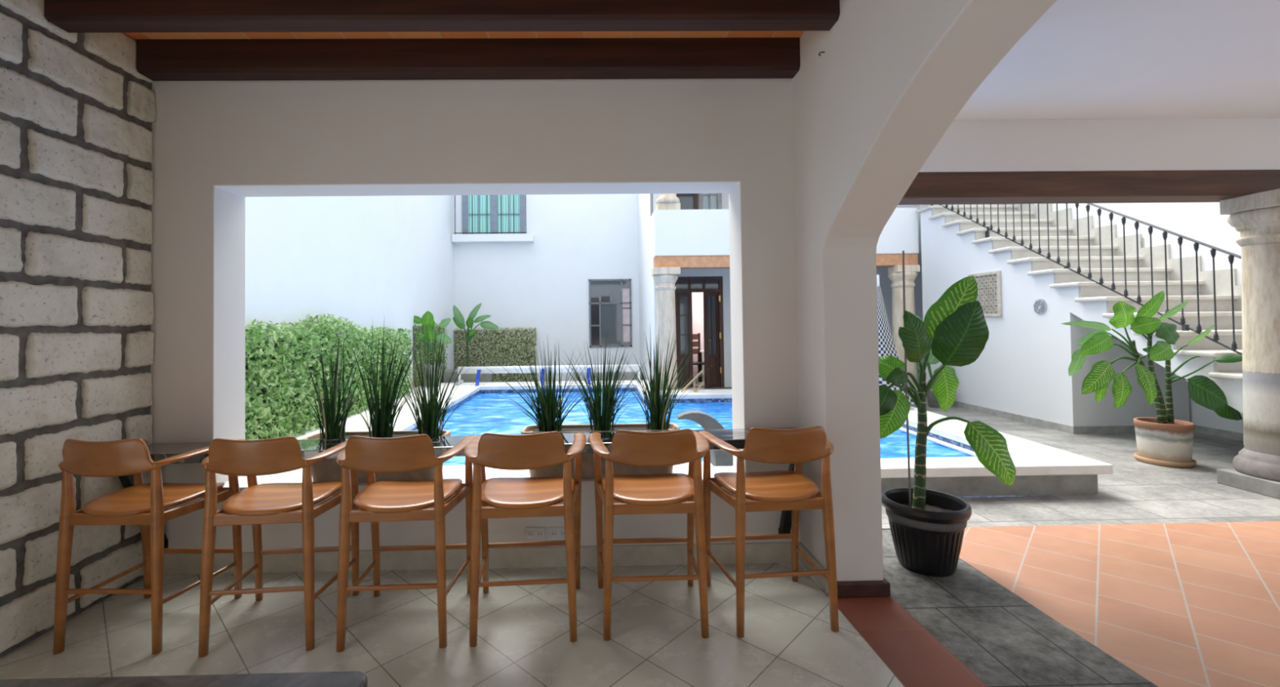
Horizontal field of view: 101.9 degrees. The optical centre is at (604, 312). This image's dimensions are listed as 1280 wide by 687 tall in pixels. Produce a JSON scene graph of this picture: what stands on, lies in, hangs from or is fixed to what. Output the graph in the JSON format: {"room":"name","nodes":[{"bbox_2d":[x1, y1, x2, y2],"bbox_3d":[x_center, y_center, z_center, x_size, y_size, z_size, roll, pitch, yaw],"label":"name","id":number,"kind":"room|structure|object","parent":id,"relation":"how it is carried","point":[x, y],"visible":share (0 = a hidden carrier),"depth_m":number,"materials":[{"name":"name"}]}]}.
{"room":"covered patio bar","nodes":[
{"label":"covered patio bar","id":0,"kind":"room"},
{"bbox_2d":[0,0,155,657],"bbox_3d":[-2.741,-0.136,1.969,0.286,3.350,2.120,-1,-1,-1],"label":"wall","id":1,"kind":"structure","parent":0,"point":[77,113],"depth_m":2.51,"materials":[{"name":"white brick"}]},
{"bbox_2d":[118,474,168,547],"bbox_3d":[-2.555,1.093,2.874,0.060,0.543,0.276,-1,-1,-1],"label":"bracket","id":2,"kind":"object","parent":1,"relation":"attached to","point":[126,481],"visible":0.1,"depth_m":2.77,"materials":[{"name":"black metal"}]},
{"bbox_2d":[244,195,454,435],"bbox_3d":[-3.741,-0.709,8.076,0.300,4.850,9.559,-1,-1,-1],"label":"wall","id":3,"kind":"structure","parent":0,"point":[362,260],"depth_m":7.37,"materials":[{"name":"white paint"}]},
{"bbox_2d":[413,323,448,386],"bbox_3d":[-3.549,0.930,10.680,0.131,1.467,2.037,-1,-1,-1],"label":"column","id":4,"kind":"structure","parent":3,"relation":"attached to","point":[419,327],"depth_m":10.18,"materials":[{"name":"green plant"}]},
{"bbox_2d":[123,31,804,41],"bbox_3d":[-0.751,-1.687,0.391,4.050,0.155,5.941,-1,-1,-1],"label":"ceiling","id":5,"kind":"structure","parent":0,"point":[586,34],"depth_m":2.91,"materials":[{"name":"brown wood"}]},
{"bbox_2d":[44,0,839,32],"bbox_3d":[-0.750,-1.485,2.527,3.759,0.178,0.130,-1,-1,-1],"label":"ceiling beam","id":6,"kind":"structure","parent":5,"relation":"attached to","point":[69,15],"depth_m":2.48,"materials":[{"name":"brown wood"}]},
{"bbox_2d":[136,37,799,80],"bbox_3d":[-0.758,-1.471,3.012,3.759,0.188,0.130,-1,-1,-1],"label":"ceiling beam","id":7,"kind":"structure","parent":5,"relation":"attached to","point":[655,58],"depth_m":2.95,"materials":[{"name":"brown wood"}]},
{"bbox_2d":[150,78,800,553],"bbox_3d":[-0.696,-0.287,3.198,4.220,3.650,0.277,-1,-1,-1],"label":"wall","id":8,"kind":"structure","parent":0,"point":[217,144],"depth_m":3.07,"materials":[{"name":"white paint"}]},
{"bbox_2d":[302,431,324,439],"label":"planter","id":9,"kind":"object","parent":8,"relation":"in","point":[315,436],"depth_m":3.18,"materials":[{"name":"concrete"}]},
{"bbox_2d":[298,338,366,439],"bbox_3d":[-1.662,0.446,3.196,0.418,0.644,0.259,0,-1,-19],"label":"spiky grass","id":10,"kind":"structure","parent":9,"relation":"in","point":[331,423],"depth_m":3.15,"materials":[{"name":"green plant"}]},
{"bbox_2d":[311,458,341,481],"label":"planter","id":11,"kind":"object","parent":8,"relation":"in","point":[322,470],"depth_m":3.07,"materials":[{"name":"concrete"}]},
{"bbox_2d":[344,431,369,438],"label":"planter","id":12,"kind":"object","parent":8,"relation":"in","point":[348,433],"depth_m":3.26,"materials":[{"name":"ceramic"}]},
{"bbox_2d":[357,471,367,481],"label":"planter","id":13,"kind":"object","parent":8,"relation":"in","point":[362,477],"depth_m":3.08,"materials":[{"name":"concrete"}]},
{"bbox_2d":[390,430,418,437],"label":"planter","id":14,"kind":"object","parent":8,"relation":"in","point":[396,433],"depth_m":3.27,"materials":[{"name":"ceramic"}]},
{"bbox_2d":[342,319,426,437],"bbox_3d":[-1.343,0.389,3.197,0.490,0.751,0.224,-1,-1,-6],"label":"spiky grass","id":15,"kind":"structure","parent":14,"relation":"in","point":[381,422],"depth_m":3.16,"materials":[{"name":"green plant"}]},
{"bbox_2d":[375,466,434,481],"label":"planter","id":16,"kind":"object","parent":8,"relation":"in","point":[428,473],"depth_m":3.08,"materials":[{"name":"concrete"}]},
{"bbox_2d":[441,429,450,435],"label":"planter","id":17,"kind":"object","parent":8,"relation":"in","point":[445,433],"depth_m":3.24,"materials":[{"name":"ceramic"}]},
{"bbox_2d":[385,330,485,435],"bbox_3d":[-1.028,0.414,3.247,0.651,0.694,0.363,-1,-1,4],"label":"spiky grass","id":18,"kind":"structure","parent":17,"relation":"in","point":[431,412],"depth_m":3.17,"materials":[{"name":"green plant"}]},
{"bbox_2d":[146,426,796,463],"bbox_3d":[-0.735,0.740,2.901,3.749,0.053,0.275,-1,-1,-1],"label":"countertop","id":19,"kind":"structure","parent":8,"relation":"attached to","point":[735,437],"depth_m":2.84,"materials":[{"name":"black stone"}]},
{"bbox_2d":[163,541,800,574],"bbox_3d":[-0.726,1.428,3.020,3.765,0.115,0.012,-1,-1,-1],"label":"baseboard","id":20,"kind":"structure","parent":8,"relation":"attached to","point":[755,552],"depth_m":3.02,"materials":[{"name":"beige tile"}]},
{"bbox_2d":[520,424,546,434],"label":"planter","id":21,"kind":"object","parent":8,"relation":"in","point":[532,428],"depth_m":3.22,"materials":[{"name":"ceramic"}]},
{"bbox_2d":[484,333,611,431],"bbox_3d":[-0.352,0.425,3.224,0.840,0.596,0.243,-1,-1,-9],"label":"spiky grass","id":22,"kind":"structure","parent":21,"relation":"in","point":[548,402],"depth_m":3.18,"materials":[{"name":"green plant"}]},
{"bbox_2d":[524,526,545,539],"bbox_3d":[-0.406,1.289,3.027,0.116,0.072,0.014,-1,-1,-1],"label":"wall socket","id":23,"kind":"object","parent":8,"relation":"attached to","point":[531,533],"visible":1,"depth_m":3.02,"materials":[{"name":"white plastic"}]},
{"bbox_2d":[527,531,533,536],"bbox_3d":[-0.433,1.289,3.022,0.036,0.032,0.004,-1,-1,-1],"label":"outlet","id":24,"kind":"object","parent":23,"relation":"attached to","point":[529,533],"depth_m":3.02,"materials":[{"name":"white plastic"}]},
{"bbox_2d":[536,530,542,536],"bbox_3d":[-0.379,1.289,3.023,0.036,0.032,0.004,-1,-1,-1],"label":"outlet","id":25,"kind":"object","parent":23,"relation":"attached to","point":[539,533],"depth_m":3.02,"materials":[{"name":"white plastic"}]},
{"bbox_2d":[528,462,564,476],"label":"planter","id":26,"kind":"object","parent":8,"relation":"in","point":[557,469],"depth_m":3.09,"materials":[{"name":"concrete"}]},
{"bbox_2d":[548,526,564,539],"bbox_3d":[-0.270,1.288,3.029,0.116,0.072,0.014,-1,-1,-1],"label":"wall socket","id":27,"kind":"object","parent":8,"relation":"attached to","point":[554,532],"visible":0.73,"depth_m":3.03,"materials":[{"name":"white plastic"}]},
{"bbox_2d":[551,530,556,536],"bbox_3d":[-0.297,1.288,3.024,0.036,0.032,0.004,-1,-1,-1],"label":"outlet","id":28,"kind":"object","parent":27,"relation":"attached to","point":[553,533],"depth_m":3.02,"materials":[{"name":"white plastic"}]},
{"bbox_2d":[560,530,564,536],"bbox_3d":[-0.243,1.287,3.025,0.036,0.032,0.004,-1,-1,-1],"label":"outlet","id":29,"kind":"object","parent":27,"relation":"attached to","point":[562,532],"depth_m":3.02,"materials":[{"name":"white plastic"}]},
{"bbox_2d":[570,457,574,478],"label":"planter","id":30,"kind":"object","parent":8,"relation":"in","point":[572,460],"depth_m":3.09,"materials":[{"name":"concrete"}]},
{"bbox_2d":[581,452,594,478],"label":"planter","id":31,"kind":"object","parent":8,"relation":"in","point":[587,465],"depth_m":3.10,"materials":[{"name":"concrete"}]},
{"bbox_2d":[600,456,605,477],"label":"planter","id":32,"kind":"object","parent":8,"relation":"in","point":[602,460],"depth_m":3.10,"materials":[{"name":"concrete"}]},
{"bbox_2d":[555,422,654,432],"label":"planter","id":33,"kind":"object","parent":8,"relation":"in","point":[580,428],"depth_m":3.26,"materials":[{"name":"concrete"}]},
{"bbox_2d":[559,334,653,431],"bbox_3d":[0.004,0.415,3.257,0.596,0.609,0.304,-1,-1,-1],"label":"spiky grass","id":34,"kind":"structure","parent":33,"relation":"in","point":[602,408],"depth_m":3.17,"materials":[{"name":"green plant"}]},
{"bbox_2d":[612,461,673,474],"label":"planter","id":35,"kind":"object","parent":8,"relation":"in","point":[618,468],"depth_m":3.10,"materials":[{"name":"concrete"}]},
{"bbox_2d":[657,422,679,430],"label":"planter","id":36,"kind":"object","parent":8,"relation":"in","point":[673,426],"depth_m":3.24,"materials":[{"name":"concrete"}]},
{"bbox_2d":[613,321,715,430],"bbox_3d":[0.392,0.386,3.261,0.647,0.659,0.354,-1,-1,16],"label":"spiky grass","id":37,"kind":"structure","parent":36,"relation":"in","point":[658,408],"depth_m":3.18,"materials":[{"name":"green plant"}]},
{"bbox_2d":[778,462,794,533],"bbox_3d":[1.054,1.035,2.934,0.060,0.576,0.277,-1,-1,-1],"label":"bracket","id":38,"kind":"object","parent":8,"relation":"attached to","point":[785,524],"visible":0.26,"depth_m":2.99,"materials":[{"name":"black metal"}]},
{"bbox_2d":[0,562,987,686],"bbox_3d":[-0.615,1.482,0.244,4.245,0.100,5.764,-1,-1,-1],"label":"floor","id":39,"kind":"structure","parent":0,"point":[392,637],"depth_m":2.35,"materials":[{"name":"beige tile"}]},
{"bbox_2d":[53,437,244,654],"bbox_3d":[-2.182,1.023,2.490,0.592,0.940,0.533,-1,-1,2],"label":"bar stool","id":40,"kind":"object","parent":39,"relation":"on","point":[131,504],"visible":0.91,"depth_m":2.29,"materials":[{"name":"brown wood"}]},
{"bbox_2d":[0,671,367,686],"bbox_3d":[-1.123,1.071,0.597,1.364,0.748,0.800,-1,-1,-1],"label":"stone table","id":41,"kind":"object","parent":39,"relation":"on","point":[331,678],"visible":1,"depth_m":0.99,"materials":[{"name":"grey stone"}]},
{"bbox_2d":[198,435,359,657],"bbox_3d":[-1.542,1.016,2.479,0.592,0.940,0.533,-1,-1,-5],"label":"bar stool","id":42,"kind":"object","parent":39,"relation":"on","point":[256,504],"visible":0.89,"depth_m":2.28,"materials":[{"name":"brown wood"}]},
{"bbox_2d":[336,433,475,651],"bbox_3d":[-0.951,1.009,2.496,0.592,0.940,0.533,-1,-1,-2],"label":"bar stool","id":43,"kind":"object","parent":39,"relation":"on","point":[382,500],"visible":0.95,"depth_m":2.29,"materials":[{"name":"brown wood"}]},
{"bbox_2d":[464,431,586,646],"bbox_3d":[-0.379,1.003,2.524,0.592,0.940,0.533,-1,-1,-3],"label":"bar stool","id":44,"kind":"object","parent":39,"relation":"on","point":[506,496],"visible":1,"depth_m":2.32,"materials":[{"name":"brown wood"}]},
{"bbox_2d":[588,428,709,640],"bbox_3d":[0.222,0.996,2.549,0.592,0.940,0.533,-1,-1,-1],"label":"bar stool","id":45,"kind":"object","parent":39,"relation":"on","point":[657,493],"visible":1,"depth_m":2.35,"materials":[{"name":"brown wood"}]},
{"bbox_2d":[698,425,839,637],"bbox_3d":[0.813,0.990,2.572,0.592,0.940,0.533,-1,-1,-4],"label":"bar stool","id":46,"kind":"object","parent":39,"relation":"on","point":[772,490],"visible":0.96,"depth_m":2.38,"materials":[{"name":"brown wood"}]},
{"bbox_2d":[453,193,639,382],"bbox_3d":[-1.294,-0.773,12.823,4.750,5.100,0.250,-1,-1,-1],"label":"wall","id":47,"kind":"structure","parent":0,"point":[542,284],"depth_m":12.70,"materials":[{"name":"white paint"}]},
{"bbox_2d":[451,194,534,243],"bbox_3d":[-2.699,-2.612,12.570,1.935,1.800,0.320,-1,-1,-1],"label":"window","id":48,"kind":"structure","parent":47,"relation":"in","point":[486,219],"depth_m":12.66,"materials":[{"name":"white paint"}]},
{"bbox_2d":[468,194,519,233],"bbox_3d":[-2.709,-2.684,12.704,1.280,1.550,0.015,-1,-1,-1],"label":"curtain","id":49,"kind":"object","parent":48,"relation":"hanging from","point":[479,202],"depth_m":12.69,"materials":[{"name":"teal fabric"}]},
{"bbox_2d":[453,326,537,382],"bbox_3d":[-2.648,1.018,12.545,2.035,1.354,0.174,-1,-1,-1],"label":"hedge","id":50,"kind":"object","parent":47,"relation":"attached to","point":[488,344],"visible":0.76,"depth_m":12.54,"materials":[{"name":"green plant"}]},
{"bbox_2d":[588,278,631,346],"bbox_3d":[0.140,0.002,12.699,1.040,1.661,0.055,-1,-1,-1],"label":"window","id":51,"kind":"structure","parent":47,"relation":"in","point":[610,300],"depth_m":12.69,"materials":[{"name":"grey glass"}]},
{"bbox_2d":[637,193,658,380],"bbox_3d":[0.992,-0.633,11.102,0.240,4.700,3.260,-1,-1,-1],"label":"wall","id":52,"kind":"structure","parent":0,"point":[647,291],"depth_m":10.82,"materials":[{"name":"white paint"}]},
{"bbox_2d":[650,193,653,216],"bbox_3d":[0.868,-2.206,11.110,0.024,1.050,3.100,-1,-1,-1],"label":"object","id":53,"kind":"object","parent":52,"relation":"on","point":[651,193],"visible":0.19,"depth_m":9.91,"materials":[{"name":"paint"}]},
{"bbox_2d":[692,292,704,379],"bbox_3d":[4.046,0.287,12.739,5.900,2.650,0.050,-1,-1,-1],"label":"wall","id":54,"kind":"structure","parent":0,"point":[697,297],"depth_m":12.69,"materials":[{"name":"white paint"}]},
{"bbox_2d":[653,207,919,256],"bbox_3d":[3.260,-1.452,9.393,4.740,0.820,0.260,-1,-1,-1],"label":"wall","id":55,"kind":"structure","parent":0,"point":[692,232],"depth_m":9.24,"materials":[{"name":"white paint"}]},
{"bbox_2d":[656,193,680,209],"bbox_3d":[1.136,-2.637,9.392,0.430,1.600,0.430,-1,-1,-1],"label":"column","id":56,"kind":"structure","parent":55,"relation":"on","point":[664,201],"depth_m":9.26,"materials":[{"name":"beige stone"}]},
{"bbox_2d":[677,192,924,386],"bbox_3d":[4.097,-0.689,11.383,5.980,4.650,0.200,-1,-1,-1],"label":"wall","id":57,"kind":"structure","parent":0,"point":[885,282],"depth_m":11.26,"materials":[{"name":"white paint"}]},
{"bbox_2d":[676,193,721,209],"bbox_3d":[2.010,-2.742,11.263,1.050,2.100,0.050,-1,-1,-1],"label":"door","id":58,"kind":"structure","parent":57,"relation":"in","point":[687,201],"depth_m":11.25,"materials":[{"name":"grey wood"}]},
{"bbox_2d":[675,275,724,387],"bbox_3d":[2.032,0.407,11.175,1.100,2.400,0.368,-1,-1,-1],"label":"door","id":59,"kind":"structure","parent":57,"relation":"in","point":[711,286],"depth_m":11.26,"materials":[{"name":"brown wood"}]},
{"bbox_2d":[917,217,921,262],"bbox_3d":[4.092,-1.398,11.166,5.980,0.640,3.260,-1,-1,-1],"label":"wall","id":60,"kind":"structure","parent":0,"point":[919,218],"depth_m":9.57,"materials":[{"name":"white paint"}]},
{"bbox_2d":[791,0,1057,588],"bbox_3d":[1.321,-0.364,0.328,0.280,3.650,5.800,-1,-1,-1],"label":"wall","id":61,"kind":"structure","parent":0,"point":[891,77],"depth_m":2.65,"materials":[{"name":"white paint"}]},
{"bbox_2d":[799,542,828,593],"bbox_3d":[1.153,1.403,2.869,0.012,0.115,0.352,-1,-1,-1],"label":"baseboard","id":62,"kind":"structure","parent":61,"relation":"attached to","point":[819,579],"depth_m":2.86,"materials":[{"name":"beige tile"}]},
{"bbox_2d":[836,577,890,597],"bbox_3d":[1.314,1.425,3.002,0.292,0.072,0.705,-1,-1,-1],"label":"baseboard","id":63,"kind":"object","parent":61,"relation":"attached to","point":[873,588],"visible":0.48,"depth_m":2.65,"materials":[{"name":"brown tile"}]},
{"bbox_2d":[677,379,1279,686],"bbox_3d":[2.634,1.537,5.165,12.600,0.100,15.500,-1,-1,-1],"label":"floor","id":64,"kind":"structure","parent":0,"point":[1178,604],"depth_m":3.06,"materials":[{"name":"ceramic"}]},
{"bbox_2d":[443,368,492,382],"bbox_3d":[-2.995,1.460,11.377,0.950,0.420,0.500,-1,-1,-1],"label":"equipment box","id":65,"kind":"object","parent":64,"relation":"on","point":[487,377],"visible":0.26,"depth_m":11.13,"materials":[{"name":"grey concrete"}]},
{"bbox_2d":[590,371,641,380],"bbox_3d":[0.220,1.495,12.079,1.200,0.300,1.000,-1,-1,-1],"label":"stone bench","id":66,"kind":"object","parent":64,"relation":"on","point":[629,374],"visible":0.1,"depth_m":11.58,"materials":[{"name":"white stone"}]},
{"bbox_2d":[651,266,680,389],"bbox_3d":[1.112,0.390,9.333,0.472,2.385,0.472,-1,-1,-1],"label":"stone column","id":67,"kind":"structure","parent":64,"relation":"on","point":[665,278],"depth_m":9.18,"materials":[{"name":"white stone"}]},
{"bbox_2d":[653,253,918,268],"bbox_3d":[3.264,-0.934,9.393,4.745,0.215,0.240,-1,-1,-1],"label":"stone lintel","id":68,"kind":"object","parent":67,"relation":"on","point":[882,260],"visible":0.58,"depth_m":9.25,"materials":[{"name":"stone"}]},
{"bbox_2d":[279,379,1113,497],"bbox_3d":[0.353,1.578,7.257,7.755,0.550,6.448,-1,-1,-1],"label":"swimming pool","id":69,"kind":"object","parent":64,"relation":"in","point":[953,467],"visible":0.28,"depth_m":5.60,"materials":[{"name":"liquid"}]},
{"bbox_2d":[244,313,413,439],"bbox_3d":[-3.394,0.678,6.152,0.383,1.378,5.521,-1,-1,-1],"label":"hedge","id":70,"kind":"object","parent":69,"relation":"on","point":[275,370],"visible":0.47,"depth_m":5.68,"materials":[{"name":"green plant"}]},
{"bbox_2d":[424,363,443,386],"bbox_3d":[-3.274,1.185,9.878,0.367,0.420,0.367,-1,-1,-1],"label":"pot","id":71,"kind":"object","parent":69,"relation":"on","point":[427,363],"visible":0.3,"depth_m":9.75,"materials":[{"name":"grey concrete"}]},
{"bbox_2d":[413,311,453,364],"bbox_3d":[-3.361,0.504,9.824,1.006,1.092,0.207,-1,-1,-1],"label":"plant","id":72,"kind":"object","parent":71,"relation":"on","point":[427,320],"visible":0.85,"depth_m":9.79,"materials":[{"name":"green plant"}]},
{"bbox_2d":[455,364,640,390],"bbox_3d":[-1.086,1.252,10.119,3.576,0.447,0.654,-1,-1,-1],"label":"reel","id":73,"kind":"object","parent":69,"relation":"on","point":[495,369],"visible":0.75,"depth_m":10.15,"materials":[{"name":"white enamel"},{"name":"blue plastic"}]},
{"bbox_2d":[680,368,704,391],"bbox_3d":[1.461,1.129,8.625,0.402,0.389,0.030,-1,-1,-1],"label":"pool handrail","id":74,"kind":"object","parent":69,"relation":"on","point":[702,370],"visible":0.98,"depth_m":8.61,"materials":[{"name":"metal"}]},
{"bbox_2d":[676,409,733,466],"bbox_3d":[0.820,1.021,4.205,0.456,0.447,0.200,-1,-1,-1],"label":"spout","id":75,"kind":"object","parent":69,"relation":"on","point":[720,457],"visible":0.66,"depth_m":4.13,"materials":[{"name":"grey concrete"}]},
{"bbox_2d":[876,274,914,404],"bbox_3d":[3.760,0.369,7.056,0.795,1.780,0.815,-1,-1,-1],"label":"hammock","id":76,"kind":"object","parent":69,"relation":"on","point":[886,346],"visible":0.36,"depth_m":6.91,"materials":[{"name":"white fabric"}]},
{"bbox_2d":[692,333,704,382],"bbox_3d":[2.098,1.046,11.963,0.460,1.150,0.450,0,-1,-16],"label":"dining chair","id":77,"kind":"object","parent":64,"relation":"on","point":[695,336],"visible":0.37,"depth_m":12.19,"materials":[{"name":"brown wood"}]},
{"bbox_2d":[697,350,703,382],"bbox_3d":[2.433,1.259,12.319,0.400,0.730,0.400,-1,-1,-1],"label":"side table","id":78,"kind":"object","parent":64,"relation":"on","point":[700,351],"visible":0.3,"depth_m":12.13,"materials":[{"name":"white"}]},
{"bbox_2d":[888,264,919,393],"bbox_3d":[5.431,0.341,9.404,0.500,2.385,0.500,-1,-1,-1],"label":"stone column","id":79,"kind":"structure","parent":64,"relation":"on","point":[895,272],"depth_m":9.27,"materials":[{"name":"beige stone"}]},
{"bbox_2d":[926,386,940,408],"bbox_3d":[5.373,1.365,8.363,0.347,0.300,0.347,-1,-1,-1],"label":"pot","id":80,"kind":"object","parent":64,"relation":"on","point":[932,401],"visible":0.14,"depth_m":8.29,"materials":[{"name":"grey concrete"}]},
{"bbox_2d":[912,313,955,377],"bbox_3d":[5.323,0.702,8.331,0.725,1.429,0.137,-1,-1,-1],"label":"plant","id":81,"kind":"object","parent":80,"relation":"in","point":[932,359],"visible":0.12,"depth_m":8.36,"materials":[{"name":"green plant"}]},
{"bbox_2d":[882,528,1158,686],"bbox_3d":[1.827,1.457,0.452,0.645,0.100,6.100,-1,-1,-1],"label":"stone strip","id":82,"kind":"object","parent":64,"relation":"attached to","point":[1004,639],"depth_m":2.33,"materials":[{"name":"grey stone"}]},
{"bbox_2d":[881,486,972,576],"bbox_3d":[1.851,1.264,2.992,0.446,0.382,0.446,-1,-1,-1],"label":"pot","id":83,"kind":"object","parent":82,"relation":"on","point":[928,541],"visible":0.91,"depth_m":2.86,"materials":[{"name":"plastic"}]},
{"bbox_2d":[902,250,911,506],"bbox_3d":[1.722,0.406,2.955,0.015,1.520,0.056,-2,-1,40],"label":"stake","id":84,"kind":"object","parent":83,"relation":"in","point":[903,251],"visible":0.73,"depth_m":2.95,"materials":[{"name":"metal"}]},
{"bbox_2d":[878,275,1016,509],"bbox_3d":[1.897,0.483,3.012,0.816,1.382,0.332,-1,-1,-1],"label":"leaf plant","id":85,"kind":"object","parent":83,"relation":"on","point":[955,328],"visible":0.98,"depth_m":2.92,"materials":[{"name":"green plant"}]},
{"bbox_2d":[915,203,1243,426],"bbox_3d":[6.401,-0.369,6.202,1.550,3.660,6.091,-1,-1,-1],"label":"stone staircase","id":86,"kind":"structure","parent":64,"relation":"on","point":[1022,367],"depth_m":6.77,"materials":[{"name":"white paint"}]},
{"bbox_2d":[968,270,1002,316],"bbox_3d":[5.657,-0.271,7.719,0.030,0.660,0.630,-1,-1,-1],"label":"lattice panel","id":87,"kind":"object","parent":86,"relation":"attached to","point":[989,285],"visible":0.73,"depth_m":7.61,"materials":[{"name":"stone"}]},
{"bbox_2d":[1032,297,1047,314],"bbox_3d":[5.680,-0.085,6.765,0.019,0.210,0.210,-1,-1,-1],"label":"round plaque","id":88,"kind":"object","parent":86,"relation":"attached to","point":[1039,306],"visible":1,"depth_m":6.76,"materials":[{"name":"grey ceramic"}]},
{"bbox_2d":[929,203,1242,354],"bbox_3d":[5.832,-1.039,6.579,0.042,4.008,5.283,-1,-1,-1],"label":"stair railing","id":89,"kind":"object","parent":86,"relation":"on","point":[1184,326],"visible":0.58,"depth_m":5.80,"materials":[{"name":"metal"}]},
{"bbox_2d":[1133,417,1196,467],"bbox_3d":[5.433,1.250,5.035,0.416,0.402,0.416,-1,-1,-1],"label":"clay pot","id":90,"kind":"object","parent":64,"relation":"on","point":[1163,444],"visible":0.98,"depth_m":4.91,"materials":[{"name":"ceramic"}]},
{"bbox_2d":[1061,290,1242,422],"bbox_3d":[5.138,0.426,4.957,1.492,1.286,0.466,-1,-1,11],"label":"variegated plant","id":91,"kind":"object","parent":90,"relation":"in","point":[1204,391],"visible":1,"depth_m":4.91,"materials":[{"name":"green plant"}]},
{"bbox_2d":[1217,188,1279,498],"bbox_3d":[5.494,0.234,3.953,0.610,2.392,1.036,-1,-1,-1],"label":"stone column","id":92,"kind":"structure","parent":64,"relation":"on","point":[1256,216],"depth_m":4.16,"materials":[{"name":"beige stone"}]},
{"bbox_2d":[897,169,1279,204],"bbox_3d":[5.143,-1.056,4.334,7.550,0.210,0.260,-1,-1,-1],"label":"lintel beam","id":93,"kind":"structure","parent":92,"relation":"on","point":[1201,185],"depth_m":4.19,"materials":[{"name":"brown wood"}]},
{"bbox_3d":[-3.106,1.454,11.776,0.408,0.450,0.408,-1,-1,-1],"label":"pot","id":94,"kind":"object","parent":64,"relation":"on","visible":0},
{"bbox_2d":[453,302,498,366],"bbox_3d":[-2.914,0.522,11.739,1.048,1.509,0.184,-1,-1,-1],"label":"plant","id":95,"kind":"object","parent":94,"relation":"on","point":[458,318],"visible":1,"depth_m":11.72,"materials":[{"name":"green plant"}]},
{"bbox_2d":[918,118,1279,172],"bbox_3d":[5.110,-1.734,4.347,7.600,1.150,0.260,-1,-1,-1],"label":"wall","id":96,"kind":"structure","parent":0,"point":[1154,144],"depth_m":4.19,"materials":[{"name":"white paint"}]},
{"bbox_2d":[954,0,1279,119],"bbox_3d":[5.202,-1.735,0.877,7.530,0.180,6.720,-1,-1,-1],"label":"ceiling","id":97,"kind":"structure","parent":0,"point":[1082,59],"depth_m":3.30,"materials":[{"name":"white paint"}]},
{"bbox_2d":[1034,202,1243,432],"bbox_3d":[7.265,-0.954,8.588,0.270,5.100,9.100,-1,-1,-1],"label":"wall","id":98,"kind":"structure","parent":0,"point":[1203,222],"depth_m":6.35,"materials":[{"name":"white paint"}]},
{"bbox_2d":[925,396,1243,440],"bbox_3d":[6.320,1.424,6.565,1.335,0.090,5.408,0,-1,-27],"label":"baseboard","id":99,"kind":"structure","parent":98,"relation":"attached to","point":[1058,426],"depth_m":6.32,"materials":[{"name":"grey stone"}]},
{"bbox_2d":[1141,238,1144,246],"bbox_3d":[7.149,-0.934,6.935,0.016,0.110,0.120,-1,-1,-1],"label":"step light","id":100,"kind":"object","parent":98,"relation":"attached to","point":[1142,239],"visible":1,"depth_m":6.88,"materials":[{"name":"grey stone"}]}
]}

